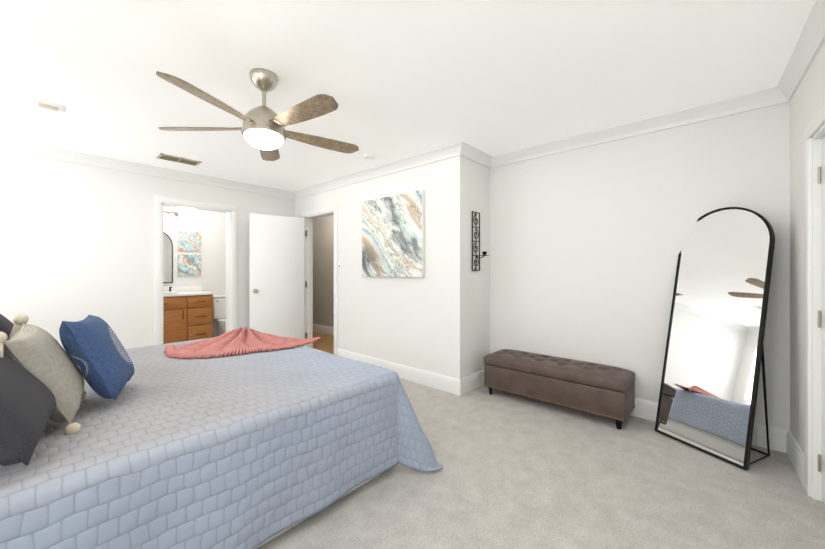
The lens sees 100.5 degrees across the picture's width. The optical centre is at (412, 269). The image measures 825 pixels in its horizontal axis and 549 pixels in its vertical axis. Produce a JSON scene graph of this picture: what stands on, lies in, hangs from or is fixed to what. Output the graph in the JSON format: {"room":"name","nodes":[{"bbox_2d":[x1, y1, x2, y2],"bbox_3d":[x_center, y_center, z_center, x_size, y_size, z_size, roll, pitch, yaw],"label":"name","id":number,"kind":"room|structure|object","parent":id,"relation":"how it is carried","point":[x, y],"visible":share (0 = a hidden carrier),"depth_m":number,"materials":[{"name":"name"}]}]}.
{"room":"bedroom","nodes":[
{"label":"bedroom","id":0,"kind":"room"},
{"bbox_2d":[0,150,294,349],"bbox_3d":[-3.143,0.000,4.096,0.120,2.440,3.700,0,0,42],"label":"wall","id":1,"kind":"structure","parent":0,"point":[76,242],"depth_m":3.66,"materials":[{"name":"white paint"}]},
{"bbox_2d":[0,138,291,198],"bbox_3d":[-3.003,-1.170,4.112,0.068,0.100,3.490,0,0,42],"label":"crown molding","id":2,"kind":"structure","parent":1,"relation":"attached to","point":[8,145],"depth_m":3.87,"materials":[{"name":"white paint"}]},
{"bbox_2d":[154,196,236,344],"bbox_3d":[-2.803,0.168,4.463,0.145,2.105,0.930,0,0,42],"label":"door frame","id":3,"kind":"structure","parent":1,"relation":"attached to","point":[160,202],"depth_m":4.40,"materials":[{"name":"white paint"}]},
{"bbox_2d":[163,206,225,336],"bbox_3d":[-3.814,0.000,5.424,0.120,2.440,2.620,0,0,42],"label":"wall","id":4,"kind":"structure","parent":0,"point":[210,226],"depth_m":5.72,"materials":[{"name":"white paint"}]},
{"bbox_2d":[163,232,172,282],"bbox_3d":[-3.924,-0.210,5.186,0.025,0.820,0.500,0,0,42],"label":"mirror","id":5,"kind":"object","parent":4,"relation":"attached to","point":[167,260],"visible":0.21,"depth_m":5.32,"materials":[{"name":"black metal"}]},
{"bbox_2d":[163,211,177,221],"bbox_3d":[-3.817,-0.830,5.198,0.169,0.160,0.480,0,0,42],"label":"sconce","id":6,"kind":"object","parent":4,"relation":"attached to","point":[172,216],"visible":0.48,"depth_m":5.29,"materials":[{"name":"silver metal"}]},
{"bbox_2d":[178,231,200,275],"bbox_3d":[-3.603,-0.265,5.543,0.028,0.710,0.320,0,0,42],"label":"canvas art","id":7,"kind":"object","parent":4,"relation":"attached to","point":[189,264],"visible":0.98,"depth_m":5.53,"materials":[{"name":"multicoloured fabric"}]},
{"bbox_2d":[313,331,333,353],"bbox_3d":[-1.339,1.268,5.702,5.590,0.104,1.100,0,0,42],"label":"floor","id":8,"kind":"structure","parent":0,"point":[325,343],"depth_m":5.75,"materials":[{"name":"brown wood"}]},
{"bbox_2d":[313,215,333,326],"bbox_3d":[-1.057,0.000,6.107,5.710,2.440,0.120,0,0,42],"label":"wall","id":9,"kind":"structure","parent":0,"point":[323,270],"depth_m":6.60,"materials":[{"name":"grey paint"}]},
{"bbox_2d":[313,324,333,334],"bbox_3d":[-1.058,1.145,6.016,5.590,0.150,0.018,0,0,42],"label":"baseboard","id":10,"kind":"structure","parent":9,"relation":"attached to","point":[316,327],"depth_m":6.59,"materials":[{"name":"white paint"}]},
{"bbox_2d":[295,158,449,376],"bbox_3d":[-1.666,0.000,5.338,5.590,2.440,0.120,0,0,42],"label":"wall","id":11,"kind":"structure","parent":0,"point":[405,321],"depth_m":3.90,"materials":[{"name":"white paint"}]},
{"bbox_2d":[249,213,304,345],"bbox_3d":[-1.956,0.214,4.976,0.225,1.988,0.770,0,0,42],"label":"hall door","id":12,"kind":"structure","parent":11,"relation":"in","point":[277,275],"depth_m":4.93,"materials":[{"name":"white paint"}]},
{"bbox_2d":[301,205,337,354],"bbox_3d":[-1.322,0.168,5.018,0.920,2.105,0.145,0,0,42],"label":"door frame","id":13,"kind":"structure","parent":11,"relation":"attached to","point":[309,216],"depth_m":5.23,"materials":[{"name":"white paint"}]},
{"bbox_2d":[338,262,341,270],"bbox_3d":[-0.986,-0.050,4.636,0.072,0.116,0.014,0,0,42],"label":"switch plate","id":14,"kind":"object","parent":11,"relation":"attached to","point":[339,266],"visible":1,"depth_m":4.63,"materials":[{"name":"white plastic"}]},
{"bbox_2d":[292,141,467,198],"bbox_3d":[-0.664,-1.170,4.312,3.104,0.100,0.068,0,0,42],"label":"crown molding","id":15,"kind":"structure","parent":11,"relation":"attached to","point":[460,148],"depth_m":3.93,"materials":[{"name":"white paint"}]},
{"bbox_2d":[362,190,423,277],"bbox_3d":[-0.252,-0.385,3.960,0.985,0.930,0.036,0,0,42],"label":"canvas art","id":16,"kind":"object","parent":11,"relation":"attached to","point":[393,236],"visible":0.98,"depth_m":3.89,"materials":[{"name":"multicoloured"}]},
{"bbox_2d":[337,349,462,395],"bbox_3d":[-0.275,1.145,3.996,2.003,0.150,0.018,0,0,42],"label":"baseboard","id":17,"kind":"structure","parent":11,"relation":"attached to","point":[437,381],"depth_m":3.70,"materials":[{"name":"white paint"}]},
{"bbox_2d":[0,0,815,190],"bbox_3d":[-1.531,-1.270,3.389,8.395,0.100,4.800,0,0,42],"label":"ceiling","id":18,"kind":"structure","parent":0,"point":[399,79],"depth_m":2.09,"materials":[{"name":"white paint"}]},
{"bbox_2d":[32,98,63,112],"bbox_3d":[-2.690,-1.211,2.535,0.130,0.018,0.160,0,0,42],"label":"air vent","id":19,"kind":"object","parent":18,"relation":"attached to","point":[47,105],"visible":1,"depth_m":2.52,"materials":[{"name":"white plastic"}]},
{"bbox_2d":[156,153,201,165],"bbox_3d":[-2.578,-1.215,3.791,0.210,0.009,0.380,0,0,42],"label":"ceiling vent","id":20,"kind":"object","parent":18,"relation":"in","point":[162,156],"visible":1,"depth_m":3.77,"materials":[{"name":"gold metal"}]},
{"bbox_2d":[156,68,358,160],"bbox_3d":[-0.889,-0.991,2.138,1.224,0.459,1.242,0,0,42],"label":"ceiling fan","id":21,"kind":"object","parent":18,"relation":"hanging from","point":[264,131],"visible":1,"depth_m":2.06,"materials":[{"name":"silver metal"}]},
{"bbox_2d":[364,153,375,159],"bbox_3d":[-0.452,-1.203,3.644,0.132,0.034,0.132,0,0,42],"label":"smoke detector","id":22,"kind":"object","parent":18,"relation":"attached to","point":[369,156],"visible":1,"depth_m":3.60,"materials":[{"name":"white plastic"}]},
{"bbox_2d":[450,155,489,379],"bbox_3d":[0.652,0.000,3.647,0.120,2.440,0.700,0,0,42],"label":"wall","id":23,"kind":"structure","parent":0,"point":[469,292],"depth_m":3.46,"materials":[{"name":"white paint"}]},
{"bbox_2d":[463,370,483,394],"bbox_3d":[0.663,1.145,3.556,0.018,0.150,0.540,0,0,42],"label":"baseboard","id":24,"kind":"structure","parent":23,"relation":"attached to","point":[471,382],"depth_m":3.50,"materials":[{"name":"white paint"}]},
{"bbox_2d":[463,144,491,167],"bbox_3d":[0.662,-1.170,3.517,0.068,0.100,0.480,0,0,42],"label":"crown molding","id":25,"kind":"structure","parent":23,"relation":"attached to","point":[474,154],"depth_m":3.54,"materials":[{"name":"white paint"}]},
{"bbox_2d":[472,211,488,270],"bbox_3d":[0.706,-0.294,3.497,0.158,0.610,0.150,0,0,42],"label":"sconce","id":26,"kind":"object","parent":23,"relation":"attached to","point":[484,253],"visible":0.98,"depth_m":3.53,"materials":[{"name":"black metal"}]},
{"bbox_2d":[257,378,824,548],"bbox_3d":[-0.747,1.270,2.417,5.930,0.100,4.400,0,0,42],"label":"floor","id":27,"kind":"structure","parent":0,"point":[519,472],"depth_m":1.87,"materials":[{"name":"beige carpet"}]},
{"bbox_2d":[0,314,442,548],"bbox_3d":[-1.475,0.601,2.037,2.409,1.238,2.362,0,0,42],"label":"bed","id":28,"kind":"object","parent":27,"relation":"on","point":[241,438],"visible":1,"depth_m":1.43,"materials":[{"name":"blue fabric"}]},
{"bbox_2d":[163,326,320,359],"bbox_3d":[-1.347,0.545,2.786,0.772,0.131,1.076,0,0,42],"label":"throw","id":29,"kind":"object","parent":28,"relation":"on","point":[237,344],"depth_m":2.60,"materials":[{"name":"pink fabric"}]},
{"bbox_2d":[484,349,634,428],"bbox_3d":[1.275,1.018,3.113,1.208,0.405,0.396,0,0,42],"label":"bench","id":30,"kind":"object","parent":27,"relation":"on","point":[606,391],"visible":1,"depth_m":2.89,"materials":[{"name":"leather"}]},
{"bbox_2d":[655,207,774,469],"bbox_3d":[2.090,0.386,2.393,0.366,1.665,0.545,0,0,-21],"label":"arched floor mirror","id":31,"kind":"object","parent":27,"relation":"on","point":[713,359],"visible":0.94,"depth_m":2.34,"materials":[{"name":"black metal"}]},
{"bbox_2d":[490,102,789,429],"bbox_3d":[1.767,0.000,3.036,2.355,2.440,0.120,0,0,42],"label":"wall","id":32,"kind":"structure","parent":0,"point":[588,244],"depth_m":2.90,"materials":[{"name":"white paint"}]},
{"bbox_2d":[492,88,771,167],"bbox_3d":[1.630,-1.170,3.033,2.154,0.100,0.068,0,0,42],"label":"crown molding","id":33,"kind":"structure","parent":32,"relation":"attached to","point":[762,98],"depth_m":2.78,"materials":[{"name":"white paint"}]},
{"bbox_2d":[630,398,783,452],"bbox_3d":[1.677,1.145,3.025,2.235,0.150,0.018,0,0,42],"label":"baseboard","id":34,"kind":"structure","parent":32,"relation":"attached to","point":[782,440],"depth_m":2.37,"materials":[{"name":"white paint"}]},
{"bbox_2d":[790,42,824,454],"bbox_3d":[1.205,0.000,0.591,0.314,2.440,4.281,0,0,42],"label":"wall","id":35,"kind":"structure","parent":0,"point":[807,102],"depth_m":2.08,"materials":[{"name":"white paint"}]},
{"bbox_2d":[784,429,804,488],"bbox_3d":[2.341,1.145,2.088,0.040,0.150,0.485,0,0,42],"label":"baseboard","id":36,"kind":"structure","parent":35,"relation":"attached to","point":[794,452],"depth_m":2.10,"materials":[{"name":"white paint"}]},
{"bbox_2d":[772,0,824,105],"bbox_3d":[1.201,-1.170,0.729,0.254,0.100,4.070,0,0,42],"label":"crown molding","id":37,"kind":"structure","parent":35,"relation":"attached to","point":[810,42],"depth_m":1.86,"materials":[{"name":"white paint"}]},
{"bbox_2d":[805,104,824,501],"bbox_3d":[1.937,0.217,1.500,0.184,2.005,0.930,0,0,42],"label":"trim","id":38,"kind":"structure","parent":35,"relation":"attached to","point":[814,131],"depth_m":1.83,"materials":[{"name":"white paint"}]},
{"bbox_2d":[818,136,824,503],"bbox_3d":[1.922,0.258,1.527,0.109,1.901,0.761,0,0,42],"label":"closet door","id":39,"kind":"structure","parent":35,"relation":"in","point":[823,319],"depth_m":1.78,"materials":[{"name":"white paint"}]},
{"bbox_3d":[-3.298,1.270,4.961,1.505,0.101,2.620,0,0,42],"label":"floor","id":40,"kind":"structure","parent":0,"visible":0},
{"bbox_2d":[163,286,214,343],"bbox_3d":[-3.607,0.693,5.131,0.570,1.054,1.010,0,0,42],"label":"bathroom vanity","id":41,"kind":"object","parent":40,"relation":"on","point":[187,313],"visible":0.58,"depth_m":5.10,"materials":[{"name":"brown wood"}]},
{"bbox_2d":[213,295,225,335],"bbox_3d":[-3.050,0.825,5.719,0.612,0.790,0.420,0,0,42],"label":"toilet","id":42,"kind":"object","parent":40,"relation":"on","point":[219,307],"visible":0.27,"depth_m":5.69,"materials":[{"name":"white ceramic"}]}
]}

